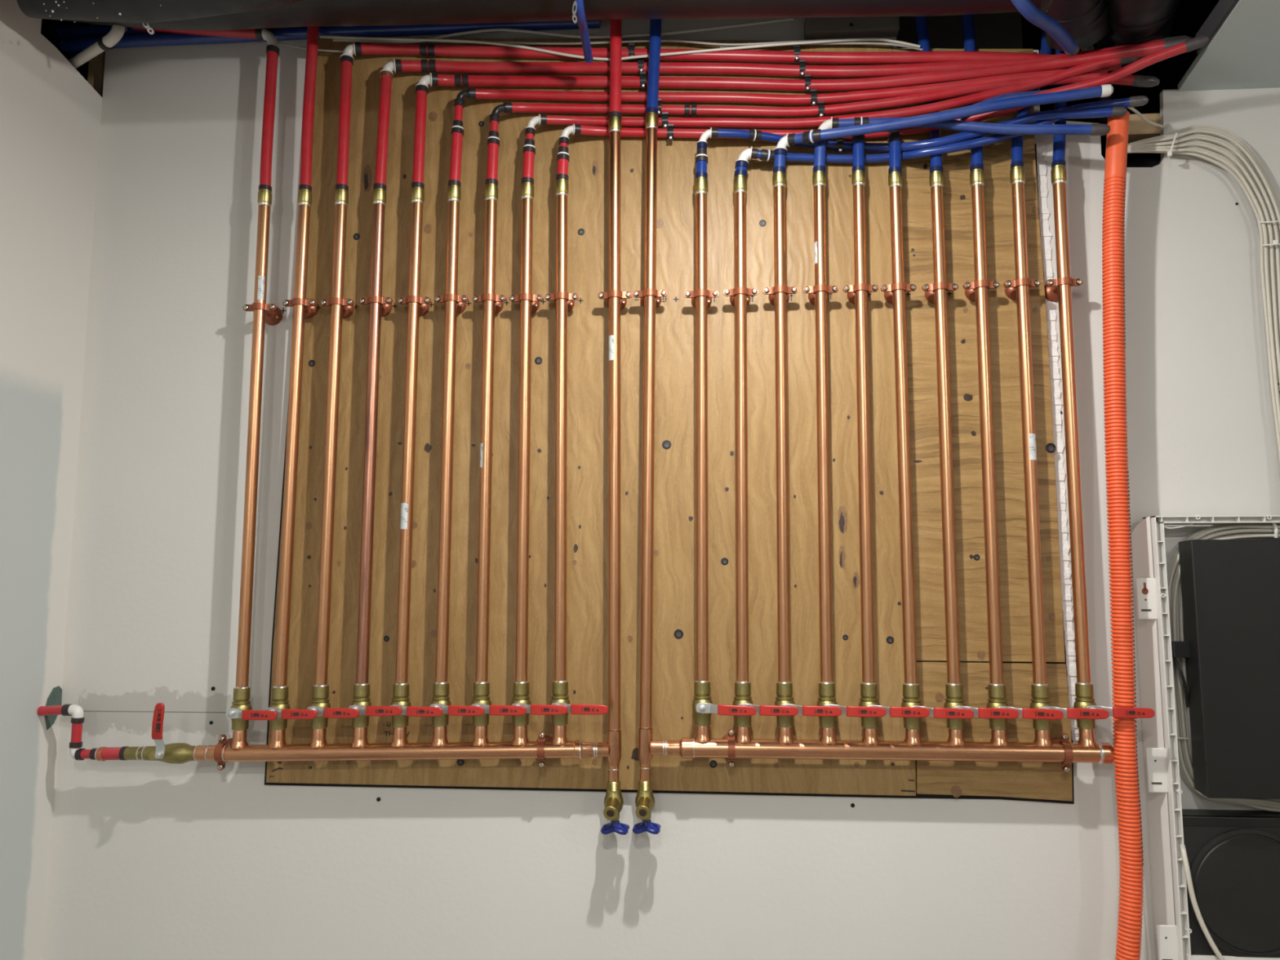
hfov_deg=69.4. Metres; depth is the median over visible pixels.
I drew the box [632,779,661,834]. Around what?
valve
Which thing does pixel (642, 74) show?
clip
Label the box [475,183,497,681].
copper riser
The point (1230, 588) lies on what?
box
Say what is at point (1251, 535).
cable
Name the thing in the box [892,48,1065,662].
plywood sheet
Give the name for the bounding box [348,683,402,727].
valve
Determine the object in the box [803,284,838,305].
clamp
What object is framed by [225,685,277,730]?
valve
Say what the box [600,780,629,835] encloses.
valve
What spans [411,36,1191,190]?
pipe
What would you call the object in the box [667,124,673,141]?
clip
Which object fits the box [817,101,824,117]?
clip
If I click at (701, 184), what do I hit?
copper riser
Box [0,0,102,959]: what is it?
wall
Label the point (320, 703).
valve
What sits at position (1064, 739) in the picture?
clamp
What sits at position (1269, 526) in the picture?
cable
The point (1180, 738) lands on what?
cable tie
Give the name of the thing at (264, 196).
copper riser
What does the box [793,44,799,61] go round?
clip
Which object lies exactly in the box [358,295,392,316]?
clamp
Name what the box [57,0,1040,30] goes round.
duct
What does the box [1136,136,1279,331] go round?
cable
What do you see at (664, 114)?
clip
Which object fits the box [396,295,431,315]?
clamp
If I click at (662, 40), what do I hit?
loose cable
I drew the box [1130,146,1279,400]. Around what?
cable
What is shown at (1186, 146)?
cable
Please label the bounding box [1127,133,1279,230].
cable
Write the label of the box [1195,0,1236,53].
trim
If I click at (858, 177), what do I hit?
copper riser
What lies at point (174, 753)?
valve
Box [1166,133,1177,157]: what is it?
cable tie
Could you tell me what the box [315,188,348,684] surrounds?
copper riser
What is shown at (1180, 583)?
cable
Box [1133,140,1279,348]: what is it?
cable
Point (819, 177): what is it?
copper riser
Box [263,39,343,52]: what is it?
loose cable
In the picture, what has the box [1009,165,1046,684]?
copper riser
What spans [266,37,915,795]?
plywood sheet
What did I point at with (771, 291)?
clamp
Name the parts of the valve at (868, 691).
lever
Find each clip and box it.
[628,43,635,59]
[637,57,644,73]
[640,71,646,88]
[657,98,661,115]
[662,111,668,128]
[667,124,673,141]
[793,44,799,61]
[799,59,805,76]
[804,74,811,91]
[810,88,817,106]
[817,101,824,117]
[835,137,843,152]
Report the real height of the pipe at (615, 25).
0.325 m
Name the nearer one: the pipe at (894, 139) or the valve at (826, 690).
the valve at (826, 690)
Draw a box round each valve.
[123,702,195,764]
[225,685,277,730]
[265,685,317,729]
[306,684,359,728]
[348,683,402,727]
[390,682,443,727]
[429,681,484,726]
[471,681,526,726]
[511,680,567,725]
[550,680,608,725]
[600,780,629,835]
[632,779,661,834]
[692,680,755,725]
[732,680,798,726]
[773,681,841,727]
[816,681,885,727]
[858,682,929,728]
[901,683,973,728]
[943,682,1018,728]
[986,683,1063,729]
[1029,683,1108,729]
[1073,682,1155,728]
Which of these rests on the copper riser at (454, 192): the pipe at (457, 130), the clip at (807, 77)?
the pipe at (457, 130)
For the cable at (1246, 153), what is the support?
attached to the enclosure
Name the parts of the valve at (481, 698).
lever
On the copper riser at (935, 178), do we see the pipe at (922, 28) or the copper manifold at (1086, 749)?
the pipe at (922, 28)
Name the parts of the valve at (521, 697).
lever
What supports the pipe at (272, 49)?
attached to the copper riser at (264, 196)
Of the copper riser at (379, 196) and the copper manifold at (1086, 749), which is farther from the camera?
the copper riser at (379, 196)
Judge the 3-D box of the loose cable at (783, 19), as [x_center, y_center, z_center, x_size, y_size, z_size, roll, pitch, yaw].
[-0.161,-0.886,1.834,0.922,0.031,0.009,0,-6,4]
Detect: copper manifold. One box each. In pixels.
[223,724,608,761]
[650,724,1115,764]
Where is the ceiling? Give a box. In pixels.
[1177,0,1279,91]
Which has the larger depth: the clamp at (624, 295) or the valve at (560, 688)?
the clamp at (624, 295)
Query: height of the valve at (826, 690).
0.078 m
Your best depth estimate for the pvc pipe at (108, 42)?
1.79 m
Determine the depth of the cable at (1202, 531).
1.64 m
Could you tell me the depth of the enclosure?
1.61 m
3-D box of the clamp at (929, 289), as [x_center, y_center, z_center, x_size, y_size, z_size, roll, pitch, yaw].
[0.556,-0.355,1.722,0.065,0.039,0.052,0,-6,4]
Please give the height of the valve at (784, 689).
0.078 m
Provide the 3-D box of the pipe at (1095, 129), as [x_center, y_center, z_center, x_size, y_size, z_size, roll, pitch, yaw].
[0.584,-0.639,1.710,0.522,0.112,0.035,-1,-7,12]
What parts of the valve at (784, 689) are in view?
lever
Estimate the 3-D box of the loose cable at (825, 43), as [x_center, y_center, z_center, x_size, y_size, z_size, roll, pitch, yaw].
[0.352,-0.840,1.798,0.391,0.029,0.007,0,-6,4]
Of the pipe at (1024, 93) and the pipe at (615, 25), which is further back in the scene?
the pipe at (615, 25)
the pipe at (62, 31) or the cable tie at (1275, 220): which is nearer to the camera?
the cable tie at (1275, 220)
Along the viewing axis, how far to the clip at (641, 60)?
1.81 m
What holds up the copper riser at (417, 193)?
attached to the clamp at (424, 306)
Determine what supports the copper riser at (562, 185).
attached to the clamp at (571, 297)
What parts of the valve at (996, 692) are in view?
lever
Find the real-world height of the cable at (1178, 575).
0.485 m
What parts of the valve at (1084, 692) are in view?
lever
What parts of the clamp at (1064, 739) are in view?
wall plate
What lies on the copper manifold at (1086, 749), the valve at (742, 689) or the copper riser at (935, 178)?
the valve at (742, 689)
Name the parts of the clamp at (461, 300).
wall plate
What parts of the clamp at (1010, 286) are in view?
wall plate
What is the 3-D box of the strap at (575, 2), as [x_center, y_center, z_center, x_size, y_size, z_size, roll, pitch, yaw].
[-0.109,-0.781,1.543,0.008,0.040,0.001,0,-6,4]
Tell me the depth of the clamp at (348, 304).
1.79 m
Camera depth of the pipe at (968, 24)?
1.77 m
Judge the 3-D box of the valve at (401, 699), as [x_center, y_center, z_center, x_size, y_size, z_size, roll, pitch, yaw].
[-0.411,0.407,1.659,0.124,0.078,0.054,-6,-8,41]
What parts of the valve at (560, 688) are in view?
lever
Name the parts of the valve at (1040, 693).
lever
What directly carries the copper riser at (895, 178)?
attached to the clamp at (887, 290)
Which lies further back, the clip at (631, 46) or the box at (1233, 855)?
the clip at (631, 46)
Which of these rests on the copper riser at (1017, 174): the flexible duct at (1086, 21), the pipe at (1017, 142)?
the pipe at (1017, 142)
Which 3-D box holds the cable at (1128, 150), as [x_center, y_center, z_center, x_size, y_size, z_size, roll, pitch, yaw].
[1.033,-0.276,1.715,0.265,0.728,0.019,-1,-7,10]
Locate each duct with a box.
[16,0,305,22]
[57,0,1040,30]
[1040,0,1110,51]
[1096,0,1180,64]
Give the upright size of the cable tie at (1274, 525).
0.028 m
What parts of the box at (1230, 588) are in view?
power cord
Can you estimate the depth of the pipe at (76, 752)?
1.72 m
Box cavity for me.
[40,0,1219,167]
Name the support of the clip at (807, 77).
attached to the pipe at (465, 81)
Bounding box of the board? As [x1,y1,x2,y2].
[804,16,899,39]
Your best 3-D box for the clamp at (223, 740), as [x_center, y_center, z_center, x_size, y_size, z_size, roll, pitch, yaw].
[-0.771,0.504,1.717,0.039,0.064,0.056,0,-6,4]
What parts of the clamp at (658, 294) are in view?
wall plate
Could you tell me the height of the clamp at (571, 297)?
0.039 m
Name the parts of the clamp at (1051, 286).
wall plate, rod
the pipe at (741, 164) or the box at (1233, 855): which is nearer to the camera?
the box at (1233, 855)
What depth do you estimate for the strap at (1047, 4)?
1.47 m
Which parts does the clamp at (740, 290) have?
wall plate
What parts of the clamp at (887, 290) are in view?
wall plate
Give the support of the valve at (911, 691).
on the copper manifold at (1086, 749)
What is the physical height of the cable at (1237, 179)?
0.728 m
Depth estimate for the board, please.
1.81 m
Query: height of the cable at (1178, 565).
0.493 m
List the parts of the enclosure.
panel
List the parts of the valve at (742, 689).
lever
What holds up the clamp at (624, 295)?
attached to the plywood sheet at (674, 557)
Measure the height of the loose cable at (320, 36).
0.082 m
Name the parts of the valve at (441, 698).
lever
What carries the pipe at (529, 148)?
on the copper riser at (526, 188)
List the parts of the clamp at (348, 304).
wall plate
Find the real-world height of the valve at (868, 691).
0.078 m
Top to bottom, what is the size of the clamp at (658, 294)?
0.039 m
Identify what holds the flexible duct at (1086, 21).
attached to the duct at (307, 13)
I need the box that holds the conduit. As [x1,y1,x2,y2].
[1102,111,1143,959]
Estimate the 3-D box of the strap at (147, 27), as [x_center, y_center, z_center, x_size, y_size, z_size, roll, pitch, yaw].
[-0.870,-0.801,1.635,0.023,0.028,0.001,0,-6,4]
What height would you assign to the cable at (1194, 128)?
0.754 m
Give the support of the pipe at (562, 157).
on the copper riser at (562, 185)
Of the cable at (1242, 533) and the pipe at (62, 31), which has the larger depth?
the pipe at (62, 31)
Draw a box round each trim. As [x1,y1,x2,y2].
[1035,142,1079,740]
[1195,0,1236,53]
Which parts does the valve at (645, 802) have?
spout, handle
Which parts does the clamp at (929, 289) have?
wall plate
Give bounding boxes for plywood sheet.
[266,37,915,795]
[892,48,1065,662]
[915,661,1072,800]
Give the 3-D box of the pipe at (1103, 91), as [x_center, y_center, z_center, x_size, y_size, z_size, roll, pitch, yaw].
[0.541,-0.639,1.687,0.598,0.104,0.040,-2,-7,14]
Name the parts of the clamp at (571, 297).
wall plate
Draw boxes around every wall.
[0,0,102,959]
[43,17,1279,959]
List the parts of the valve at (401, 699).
lever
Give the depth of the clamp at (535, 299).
1.76 m
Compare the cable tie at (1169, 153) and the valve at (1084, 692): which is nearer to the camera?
the valve at (1084, 692)
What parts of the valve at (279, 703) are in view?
lever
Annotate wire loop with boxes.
[1164,523,1193,528]
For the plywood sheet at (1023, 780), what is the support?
attached to the wall at (150, 860)
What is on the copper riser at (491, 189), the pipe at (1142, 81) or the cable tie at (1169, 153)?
the pipe at (1142, 81)
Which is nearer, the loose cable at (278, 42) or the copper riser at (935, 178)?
the copper riser at (935, 178)
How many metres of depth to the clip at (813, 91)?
1.78 m
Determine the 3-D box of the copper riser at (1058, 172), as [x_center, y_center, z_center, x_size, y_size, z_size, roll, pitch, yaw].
[0.777,-0.113,1.667,0.027,0.943,0.026,0,-6,4]
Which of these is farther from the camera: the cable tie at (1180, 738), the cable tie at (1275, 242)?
the cable tie at (1275, 242)
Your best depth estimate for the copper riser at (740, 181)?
1.70 m
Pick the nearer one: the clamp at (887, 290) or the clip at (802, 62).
the clamp at (887, 290)
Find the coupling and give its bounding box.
[192,743,230,762]
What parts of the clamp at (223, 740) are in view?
wall plate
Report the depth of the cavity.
2.09 m
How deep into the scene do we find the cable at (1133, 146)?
1.74 m
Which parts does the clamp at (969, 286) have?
wall plate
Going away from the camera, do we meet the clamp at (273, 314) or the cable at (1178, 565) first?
the cable at (1178, 565)
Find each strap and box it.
[142,22,154,34]
[572,0,577,23]
[1043,0,1053,11]
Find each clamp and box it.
[213,734,232,770]
[243,302,282,325]
[282,297,317,318]
[320,297,354,318]
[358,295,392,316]
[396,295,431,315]
[434,293,468,315]
[471,293,506,314]
[508,293,543,313]
[536,731,552,768]
[544,291,578,312]
[597,289,631,310]
[632,288,666,308]
[684,288,719,308]
[721,728,736,768]
[723,286,758,306]
[762,284,798,306]
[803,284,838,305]
[842,283,879,304]
[880,282,916,304]
[921,281,958,303]
[962,280,999,302]
[1003,277,1040,300]
[1044,276,1083,302]
[1050,732,1073,773]
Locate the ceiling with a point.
(1243, 51)
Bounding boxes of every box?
[1171,539,1279,799]
[1182,808,1279,959]
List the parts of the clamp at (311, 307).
wall plate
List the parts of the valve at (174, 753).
stem, lever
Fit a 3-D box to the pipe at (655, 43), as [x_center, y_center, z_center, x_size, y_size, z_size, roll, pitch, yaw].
[0.027,-0.861,1.799,0.039,0.315,0.026,-6,-9,45]
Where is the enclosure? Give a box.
[1130,515,1279,959]
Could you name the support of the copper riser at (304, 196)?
attached to the clamp at (311, 307)
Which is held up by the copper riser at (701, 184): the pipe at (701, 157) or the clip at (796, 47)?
the pipe at (701, 157)
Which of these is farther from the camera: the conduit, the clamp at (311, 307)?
the clamp at (311, 307)
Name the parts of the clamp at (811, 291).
wall plate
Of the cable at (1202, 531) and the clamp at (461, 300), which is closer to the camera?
the cable at (1202, 531)
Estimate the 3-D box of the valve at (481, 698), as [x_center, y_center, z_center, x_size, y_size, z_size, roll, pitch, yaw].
[-0.262,0.403,1.649,0.124,0.078,0.054,-6,-8,41]
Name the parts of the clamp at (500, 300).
wall plate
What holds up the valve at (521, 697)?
on the copper manifold at (360, 749)
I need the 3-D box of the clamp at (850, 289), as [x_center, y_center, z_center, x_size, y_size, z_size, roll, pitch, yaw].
[0.411,-0.354,1.732,0.065,0.039,0.052,0,-6,4]
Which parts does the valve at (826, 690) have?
lever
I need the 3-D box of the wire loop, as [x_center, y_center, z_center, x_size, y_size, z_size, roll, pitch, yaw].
[0.948,0.080,1.635,0.056,0.013,0.013,0,-6,4]
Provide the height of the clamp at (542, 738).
0.064 m
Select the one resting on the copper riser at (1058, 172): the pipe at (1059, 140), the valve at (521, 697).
the pipe at (1059, 140)
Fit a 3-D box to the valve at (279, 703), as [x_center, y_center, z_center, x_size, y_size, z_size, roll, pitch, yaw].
[-0.639,0.416,1.674,0.124,0.078,0.054,-6,-8,41]
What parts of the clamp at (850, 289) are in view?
wall plate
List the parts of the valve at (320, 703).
lever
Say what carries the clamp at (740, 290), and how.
attached to the plywood sheet at (674, 557)
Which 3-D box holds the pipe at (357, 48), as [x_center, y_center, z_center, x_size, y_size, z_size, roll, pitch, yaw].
[0.147,-0.728,1.787,1.491,0.318,0.062,-1,-6,5]
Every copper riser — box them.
[235,188,271,687]
[274,188,311,686]
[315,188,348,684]
[355,187,386,683]
[395,186,424,683]
[435,184,461,682]
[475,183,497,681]
[515,182,533,681]
[554,178,568,680]
[606,115,622,782]
[638,111,658,781]
[694,176,708,680]
[733,174,748,681]
[772,171,790,681]
[812,170,832,682]
[851,169,875,683]
[888,171,917,683]
[928,170,960,683]
[969,168,1003,684]
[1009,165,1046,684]
[1050,164,1090,683]
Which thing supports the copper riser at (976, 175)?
attached to the clamp at (969, 286)
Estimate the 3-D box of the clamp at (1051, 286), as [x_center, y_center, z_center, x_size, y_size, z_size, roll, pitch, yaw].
[0.779,-0.359,1.716,0.065,0.039,0.070,0,-6,4]
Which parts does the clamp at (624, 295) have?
wall plate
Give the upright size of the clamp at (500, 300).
0.039 m
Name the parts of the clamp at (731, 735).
wall plate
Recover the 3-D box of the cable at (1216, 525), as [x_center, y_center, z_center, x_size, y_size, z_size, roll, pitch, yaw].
[1.060,0.326,1.632,0.249,0.505,0.027,0,-6,4]
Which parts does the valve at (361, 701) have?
lever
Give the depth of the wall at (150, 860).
1.74 m
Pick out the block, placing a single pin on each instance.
(1139, 129)
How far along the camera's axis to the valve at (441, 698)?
1.67 m
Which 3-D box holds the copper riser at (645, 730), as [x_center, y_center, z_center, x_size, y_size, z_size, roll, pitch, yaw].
[0.016,-0.084,1.717,0.039,1.251,0.027,0,-6,4]
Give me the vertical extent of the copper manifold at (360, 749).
0.077 m
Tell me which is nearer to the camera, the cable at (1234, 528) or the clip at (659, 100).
the cable at (1234, 528)
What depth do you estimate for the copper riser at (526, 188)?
1.72 m
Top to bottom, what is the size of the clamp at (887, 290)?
0.039 m
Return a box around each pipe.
[37,703,128,760]
[56,24,162,38]
[58,20,600,52]
[67,24,127,68]
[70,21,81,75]
[131,26,279,191]
[298,26,319,191]
[335,41,1121,192]
[373,35,1191,191]
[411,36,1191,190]
[448,66,1108,186]
[484,72,1159,186]
[520,57,1139,184]
[555,35,1208,180]
[573,0,593,62]
[608,19,622,119]
[644,18,662,115]
[694,106,1127,179]
[733,95,1148,177]
[773,84,1113,173]
[812,116,1110,173]
[850,134,865,173]
[886,129,902,173]
[915,16,942,173]
[960,88,1049,119]
[962,14,983,172]
[1010,0,1079,56]
[1010,29,1052,168]
[1051,49,1066,167]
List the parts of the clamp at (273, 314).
rod, wall plate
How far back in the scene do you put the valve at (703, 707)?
1.64 m
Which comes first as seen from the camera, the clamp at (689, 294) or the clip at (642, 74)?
the clamp at (689, 294)
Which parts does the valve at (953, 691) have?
lever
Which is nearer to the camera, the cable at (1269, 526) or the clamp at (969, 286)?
the cable at (1269, 526)
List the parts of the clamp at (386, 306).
wall plate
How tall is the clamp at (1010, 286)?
0.039 m
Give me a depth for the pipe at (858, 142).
1.74 m
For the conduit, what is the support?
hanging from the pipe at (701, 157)
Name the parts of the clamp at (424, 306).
wall plate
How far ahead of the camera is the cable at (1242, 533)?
1.65 m
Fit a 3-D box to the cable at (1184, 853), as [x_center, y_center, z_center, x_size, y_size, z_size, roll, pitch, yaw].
[0.958,0.718,1.569,0.082,0.254,0.061,0,-6,4]
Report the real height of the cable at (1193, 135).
0.741 m
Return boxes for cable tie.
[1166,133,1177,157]
[1177,737,1188,739]
[1259,220,1279,222]
[1262,240,1279,245]
[1271,523,1278,537]
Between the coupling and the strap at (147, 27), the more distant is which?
the coupling
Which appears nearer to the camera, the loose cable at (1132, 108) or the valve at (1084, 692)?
the valve at (1084, 692)
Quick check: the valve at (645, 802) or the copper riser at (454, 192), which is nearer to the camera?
the valve at (645, 802)
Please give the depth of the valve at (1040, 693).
1.60 m
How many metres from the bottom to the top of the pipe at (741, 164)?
0.108 m
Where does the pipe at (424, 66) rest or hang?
on the copper riser at (379, 196)
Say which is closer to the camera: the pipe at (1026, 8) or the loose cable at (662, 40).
the pipe at (1026, 8)
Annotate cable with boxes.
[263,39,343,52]
[319,35,920,60]
[333,17,793,43]
[346,35,913,47]
[720,42,922,50]
[1127,106,1169,128]
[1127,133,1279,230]
[1127,139,1277,284]
[1127,146,1271,286]
[1127,149,1266,287]
[1127,150,1279,462]
[1128,124,1279,207]
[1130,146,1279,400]
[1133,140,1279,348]
[1134,127,1279,213]
[1134,133,1279,257]
[1135,142,1279,387]
[1136,129,1279,229]
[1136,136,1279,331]
[1136,148,1279,432]
[1166,523,1279,800]
[1167,524,1273,808]
[1167,524,1279,812]
[1170,528,1268,806]
[1171,528,1261,782]
[1172,528,1279,808]
[1176,532,1279,766]
[1177,533,1279,765]
[1178,842,1224,959]
[1179,533,1279,805]
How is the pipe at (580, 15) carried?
attached to the duct at (307, 13)
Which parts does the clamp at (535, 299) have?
wall plate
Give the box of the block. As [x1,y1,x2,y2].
[1128,113,1159,142]
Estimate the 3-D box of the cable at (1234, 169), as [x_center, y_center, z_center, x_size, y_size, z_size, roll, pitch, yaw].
[1.029,-0.277,1.703,0.258,0.730,0.029,-2,-7,14]
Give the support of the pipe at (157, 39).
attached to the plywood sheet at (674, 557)
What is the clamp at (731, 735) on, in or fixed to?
attached to the plywood sheet at (674, 557)
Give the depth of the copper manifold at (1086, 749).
1.61 m
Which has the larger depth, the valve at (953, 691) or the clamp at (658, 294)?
the clamp at (658, 294)
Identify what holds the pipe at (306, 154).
on the copper riser at (304, 196)
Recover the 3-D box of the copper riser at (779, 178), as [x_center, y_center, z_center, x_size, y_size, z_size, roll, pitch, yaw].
[0.262,-0.109,1.703,0.031,0.949,0.026,0,-6,4]
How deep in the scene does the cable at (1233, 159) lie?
1.70 m
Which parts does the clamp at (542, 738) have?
wall plate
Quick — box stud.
[87,23,105,97]
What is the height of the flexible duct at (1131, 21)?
0.150 m
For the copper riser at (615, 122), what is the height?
1.246 m
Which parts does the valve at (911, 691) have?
lever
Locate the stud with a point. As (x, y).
(96, 64)
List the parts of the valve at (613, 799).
spout, handle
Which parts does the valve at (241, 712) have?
lever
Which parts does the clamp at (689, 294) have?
wall plate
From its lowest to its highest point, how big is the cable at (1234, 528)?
0.500 m
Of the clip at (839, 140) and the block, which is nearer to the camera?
the clip at (839, 140)
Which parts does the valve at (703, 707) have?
lever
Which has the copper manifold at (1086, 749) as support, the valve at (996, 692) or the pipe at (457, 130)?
the valve at (996, 692)
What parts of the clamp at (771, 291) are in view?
wall plate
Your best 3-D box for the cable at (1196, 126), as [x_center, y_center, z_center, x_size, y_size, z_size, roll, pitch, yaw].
[1.054,-0.293,1.715,0.297,0.762,0.021,-1,-6,10]

